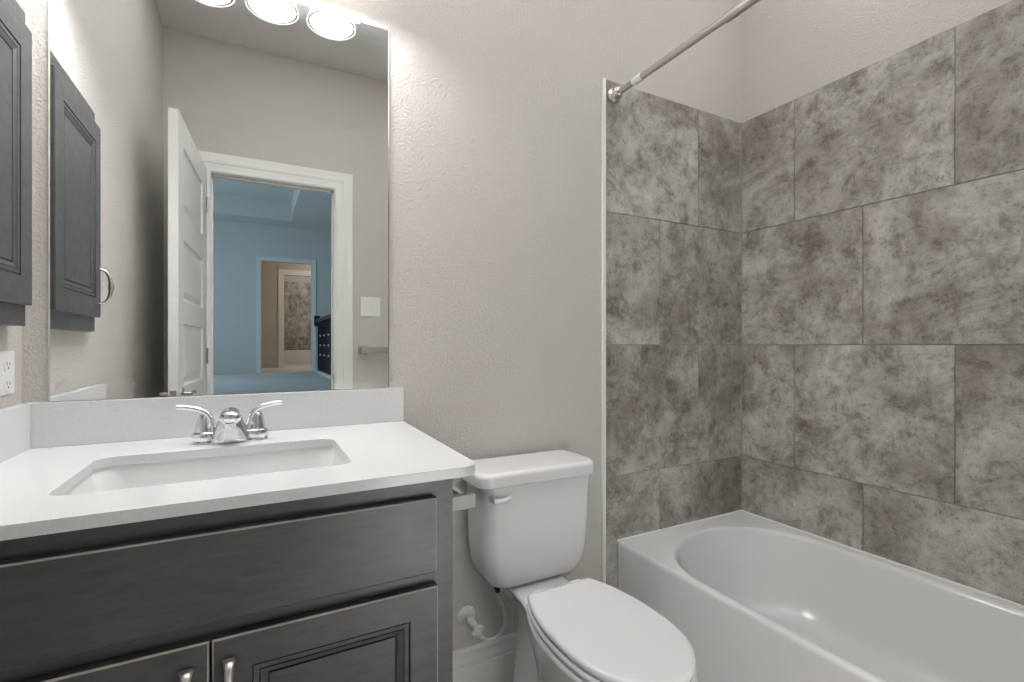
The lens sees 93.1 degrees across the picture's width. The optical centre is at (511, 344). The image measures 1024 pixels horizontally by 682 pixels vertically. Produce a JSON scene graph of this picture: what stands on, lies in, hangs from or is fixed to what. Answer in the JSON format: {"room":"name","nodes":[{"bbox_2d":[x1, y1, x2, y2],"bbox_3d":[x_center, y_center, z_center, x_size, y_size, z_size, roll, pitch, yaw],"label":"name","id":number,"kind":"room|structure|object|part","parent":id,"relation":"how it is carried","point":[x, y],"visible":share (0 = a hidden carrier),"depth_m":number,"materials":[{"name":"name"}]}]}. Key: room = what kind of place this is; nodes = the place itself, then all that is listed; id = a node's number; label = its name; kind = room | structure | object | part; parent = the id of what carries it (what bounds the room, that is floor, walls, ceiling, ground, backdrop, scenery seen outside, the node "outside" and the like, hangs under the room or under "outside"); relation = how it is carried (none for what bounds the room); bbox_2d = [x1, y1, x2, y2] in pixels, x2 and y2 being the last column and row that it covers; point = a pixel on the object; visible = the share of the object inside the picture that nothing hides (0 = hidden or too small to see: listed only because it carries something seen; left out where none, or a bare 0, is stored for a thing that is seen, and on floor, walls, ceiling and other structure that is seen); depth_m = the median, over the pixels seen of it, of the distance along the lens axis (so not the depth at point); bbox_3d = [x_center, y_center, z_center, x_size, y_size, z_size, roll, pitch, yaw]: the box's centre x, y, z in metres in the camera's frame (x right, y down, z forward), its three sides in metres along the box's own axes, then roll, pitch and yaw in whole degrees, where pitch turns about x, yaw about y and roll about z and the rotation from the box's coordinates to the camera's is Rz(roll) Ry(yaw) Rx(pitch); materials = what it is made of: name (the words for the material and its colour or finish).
{"room":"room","nodes":[
{"label":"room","id":0,"kind":"room"},
{"bbox_2d":[0,0,21,408],"bbox_3d":[-0.660,-0.328,0.165,0.100,2.946,2.010,0,0,-28],"label":"wall","id":1,"kind":"structure","parent":0,"point":[10,336],"depth_m":1.05,"materials":[{"name":"grey paint"}]},
{"bbox_2d":[0,351,14,395],"bbox_3d":[-1.043,0.058,1.000,0.007,0.090,0.072,0,0,-28],"label":"wall outlet","id":2,"kind":"object","parent":1,"relation":"attached to","point":[7,358],"visible":1,"depth_m":1.00,"materials":[{"name":"white plastic"}]},
{"bbox_2d":[4,358,11,371],"bbox_3d":[-1.041,0.042,1.001,0.002,0.029,0.033,0,0,-28],"label":"receptacle","id":3,"kind":"object","parent":2,"relation":"attached to","point":[7,361],"depth_m":1.00,"materials":[{"name":"grey plastic"}]},
{"bbox_2d":[4,377,11,391],"bbox_3d":[-1.041,0.082,1.001,0.002,0.029,0.033,0,0,-28],"label":"receptacle","id":4,"kind":"object","parent":2,"relation":"attached to","point":[7,380],"depth_m":1.00,"materials":[{"name":"grey plastic"}]},
{"bbox_2d":[0,0,31,325],"bbox_3d":[-0.928,-0.369,0.859,0.077,0.661,0.386,0,0,-28],"label":"medicine cabinet","id":5,"kind":"object","parent":1,"relation":"attached to","point":[15,36],"visible":1,"depth_m":0.96,"materials":[{"name":"grey wood"}]},
{"bbox_2d":[22,0,740,650],"bbox_3d":[-0.044,-0.328,1.683,2.620,2.946,0.104,0,0,-28],"label":"wall","id":6,"kind":"structure","parent":0,"point":[495,106],"depth_m":1.63,"materials":[{"name":"grey paint"}]},
{"bbox_2d":[21,387,403,448],"bbox_3d":[-0.705,0.179,1.266,0.851,0.100,0.020,0,0,-28],"label":"backsplash","id":7,"kind":"structure","parent":6,"relation":"attached to","point":[83,422],"depth_m":1.20,"materials":[{"name":"white stone"}]},
{"bbox_2d":[48,0,388,401],"bbox_3d":[-0.706,-0.413,1.272,0.768,1.082,0.011,0,0,-28],"label":"mirror","id":8,"kind":"object","parent":6,"relation":"attached to","point":[218,170],"visible":1,"depth_m":1.24,"materials":[{"name":"white mirror"}]},
{"bbox_2d":[457,587,506,641],"bbox_3d":[-0.086,0.842,1.537,0.139,0.203,0.124,0,0,-28],"label":"supply valve","id":9,"kind":"object","parent":6,"relation":"attached to","point":[466,615],"visible":0.98,"depth_m":1.54,"materials":[{"name":"white plastic"}]},
{"bbox_3d":[-0.106,0.879,1.495,0.037,0.037,0.021,0,0,-28],"label":"valve knob","id":10,"kind":"part","parent":9,"relation":"part of","materials":[{"name":"white plastic"}]},
{"bbox_2d":[453,631,516,681],"bbox_3d":[-0.021,1.063,1.631,0.820,0.163,0.018,0,0,-28],"label":"baseboard","id":11,"kind":"structure","parent":6,"relation":"attached to","point":[493,661],"depth_m":1.59,"materials":[{"name":"white wood"}]},
{"bbox_2d":[602,77,605,583],"bbox_3d":[0.347,0.069,1.831,0.016,2.152,0.010,0,0,-28],"label":"trim","id":12,"kind":"structure","parent":6,"relation":"attached to","point":[603,78],"depth_m":1.83,"materials":[{"name":"white ceramic"}]},
{"bbox_2d":[606,80,740,588],"bbox_3d":[0.696,0.070,2.017,0.772,2.146,0.007,0,0,-28],"label":"tiled wall","id":13,"kind":"structure","parent":6,"relation":"attached to","point":[670,161],"depth_m":1.99,"materials":[{"name":"grey tile"}]},
{"bbox_2d":[607,0,760,103],"bbox_3d":[0.742,-0.948,1.181,0.062,0.062,1.513,0,0,-28],"label":"shower rod","id":14,"kind":"object","parent":13,"relation":"attached to","point":[614,94],"visible":1,"depth_m":1.54,"materials":[{"name":"silver metal"}]},
{"bbox_3d":[0.506,-0.948,1.624,0.024,0.023,0.485,0,0,-28],"label":"rod","id":15,"kind":"part","parent":14,"relation":"part of","materials":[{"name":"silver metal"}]},
{"bbox_2d":[741,0,1023,550],"bbox_3d":[1.556,-0.328,1.341,0.105,2.946,2.010,0,0,-28],"label":"wall","id":16,"kind":"structure","parent":0,"point":[791,49],"depth_m":1.88,"materials":[{"name":"grey paint"}]},
{"bbox_2d":[742,0,1023,604],"bbox_3d":[1.399,0.070,1.525,0.007,2.146,1.519,0,0,-28],"label":"tiled wall","id":17,"kind":"structure","parent":0,"point":[943,265],"depth_m":1.66,"materials":[{"name":"grey tile"}]},
{"bbox_2d":[741,123,741,509],"bbox_3d":[1.039,-0.127,2.195,0.004,1.754,0.004,0,0,-28],"label":"trim","id":18,"kind":"structure","parent":17,"relation":"attached to","point":[741,123],"depth_m":2.19,"materials":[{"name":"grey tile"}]},
{"bbox_2d":[617,510,1023,607],"bbox_3d":[1.075,0.751,1.360,0.722,0.010,1.514,0,0,-28],"label":"trim","id":19,"kind":"structure","parent":17,"relation":"attached to","point":[738,511],"depth_m":1.83,"materials":[{"name":"white"}]},
{"bbox_3d":[0.426,1.195,0.798,2.620,0.100,2.110,0,0,-28],"label":"floor","id":20,"kind":"structure","parent":0,"visible":0},
{"bbox_2d":[0,479,452,681],"bbox_3d":[-0.585,0.697,0.973,0.787,0.896,0.648,0,0,-28],"label":"vanity cabinet","id":21,"kind":"object","parent":20,"relation":"on","point":[354,586],"visible":0.8,"depth_m":0.75,"materials":[{"name":"grey wood"}]},
{"bbox_3d":[-0.611,0.734,0.646,0.354,0.586,0.019,0,0,-28],"label":"door","id":22,"kind":"part","parent":21,"relation":"part of","materials":[{"name":"grey wood"}]},
{"bbox_3d":[-0.465,0.537,0.691,0.020,0.131,0.036,0,0,-28],"label":"handle","id":23,"kind":"part","parent":21,"relation":"part of","materials":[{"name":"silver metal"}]},
{"bbox_3d":[-0.603,0.747,1.007,0.751,0.596,0.568,0,0,-28],"label":"panel","id":24,"kind":"part","parent":21,"relation":"part of","materials":[{"name":"grey wood"}]},
{"bbox_3d":[-0.418,0.537,0.716,0.020,0.131,0.036,0,0,-28],"label":"handle","id":25,"kind":"part","parent":21,"relation":"part of","materials":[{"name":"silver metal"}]},
{"bbox_2d":[0,387,474,540],"bbox_3d":[-0.566,0.189,1.004,0.851,0.120,0.613,0,0,-28],"label":"countertop","id":26,"kind":"structure","parent":21,"relation":"on","point":[47,448],"depth_m":1.02,"materials":[{"name":"white stone"}]},
{"bbox_2d":[62,447,345,495],"bbox_3d":[-0.572,0.319,0.960,0.509,0.140,0.350,0,0,-28],"label":"sink","id":27,"kind":"object","parent":26,"relation":"in","point":[118,477],"visible":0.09,"depth_m":1.06,"materials":[{"name":"white ceramic"}]},
{"bbox_2d":[176,400,281,444],"bbox_3d":[-0.657,0.183,1.133,0.217,0.092,0.114,0,0,-28],"label":"faucet","id":28,"kind":"object","parent":26,"relation":"on","point":[231,427],"visible":1,"depth_m":1.12,"materials":[{"name":"silver metal"}]},
{"bbox_3d":[-0.728,0.168,1.119,0.078,0.062,0.017,0,0,-20],"label":"lever","id":29,"kind":"part","parent":28,"relation":"part of","materials":[{"name":"silver metal"}]},
{"bbox_3d":[-0.715,0.189,1.132,0.060,0.061,0.060,0,0,-28],"label":"handle","id":30,"kind":"part","parent":28,"relation":"part of","materials":[{"name":"silver metal"}]},
{"bbox_3d":[-0.656,0.185,1.131,0.094,0.080,0.110,0,0,-28],"label":"spout","id":31,"kind":"part","parent":28,"relation":"part of","materials":[{"name":"silver metal"}]},
{"bbox_3d":[-0.624,0.189,1.180,0.060,0.061,0.060,0,0,-28],"label":"handle","id":32,"kind":"part","parent":28,"relation":"part of","materials":[{"name":"silver metal"}]},
{"bbox_3d":[-0.605,0.168,1.184,0.078,0.062,0.017,0,0,-36],"label":"lever","id":33,"kind":"part","parent":28,"relation":"part of","materials":[{"name":"silver metal"}]},
{"bbox_3d":[-0.295,0.734,0.814,0.354,0.586,0.019,0,0,-28],"label":"door","id":34,"kind":"part","parent":21,"relation":"part of","materials":[{"name":"grey wood"}]},
{"bbox_2d":[453,479,474,510],"bbox_3d":[-0.144,0.328,1.067,0.080,0.050,0.150,0,0,-28],"label":"toilet paper holder","id":35,"kind":"object","parent":21,"relation":"attached to","point":[461,501],"visible":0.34,"depth_m":1.02,"materials":[{"name":"silver metal"}]},
{"bbox_3d":[-0.112,0.330,1.015,0.072,0.030,0.015,0,0,-28],"label":"arm","id":36,"kind":"part","parent":35,"relation":"part of","materials":[{"name":"silver metal"}]},
{"bbox_2d":[461,450,697,681],"bbox_3d":[0.178,0.759,1.324,0.425,0.772,0.732,0,0,-28],"label":"toilet","id":37,"kind":"object","parent":20,"relation":"on","point":[527,524],"visible":0.98,"depth_m":1.42,"materials":[{"name":"white ceramic"}]},
{"bbox_3d":[-0.031,0.452,1.415,0.061,0.024,0.036,0,0,-28],"label":"flush lever","id":38,"kind":"part","parent":37,"relation":"part of","materials":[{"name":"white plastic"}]},
{"bbox_3d":[0.057,0.579,1.567,0.386,0.324,0.170,0,0,-28],"label":"tank","id":39,"kind":"part","parent":37,"relation":"part of","materials":[{"name":"white ceramic"}]},
{"bbox_3d":[0.053,0.395,1.559,0.425,0.044,0.200,0,0,-28],"label":"tank lid","id":40,"kind":"part","parent":37,"relation":"part of","materials":[{"name":"white ceramic"}]},
{"bbox_3d":[0.196,0.943,1.304,0.314,0.404,0.680,0,0,-28],"label":"bowl","id":41,"kind":"part","parent":37,"relation":"part of","materials":[{"name":"white ceramic"}]},
{"bbox_3d":[0.245,0.730,1.210,0.312,0.017,0.466,0,0,-28],"label":"seat","id":42,"kind":"part","parent":37,"relation":"part of","materials":[{"name":"white plastic"}]},
{"bbox_3d":[0.245,0.708,1.210,0.308,0.019,0.462,0,0,-28],"label":"seat lid","id":43,"kind":"part","parent":37,"relation":"part of","materials":[{"name":"white plastic"}]},
{"bbox_2d":[618,512,1023,681],"bbox_3d":[1.074,0.949,1.359,0.720,0.393,1.510,0,0,-28],"label":"bathtub","id":44,"kind":"object","parent":20,"relation":"on","point":[755,599],"visible":0.95,"depth_m":1.59,"materials":[{"name":"white ceramic"}]}
]}

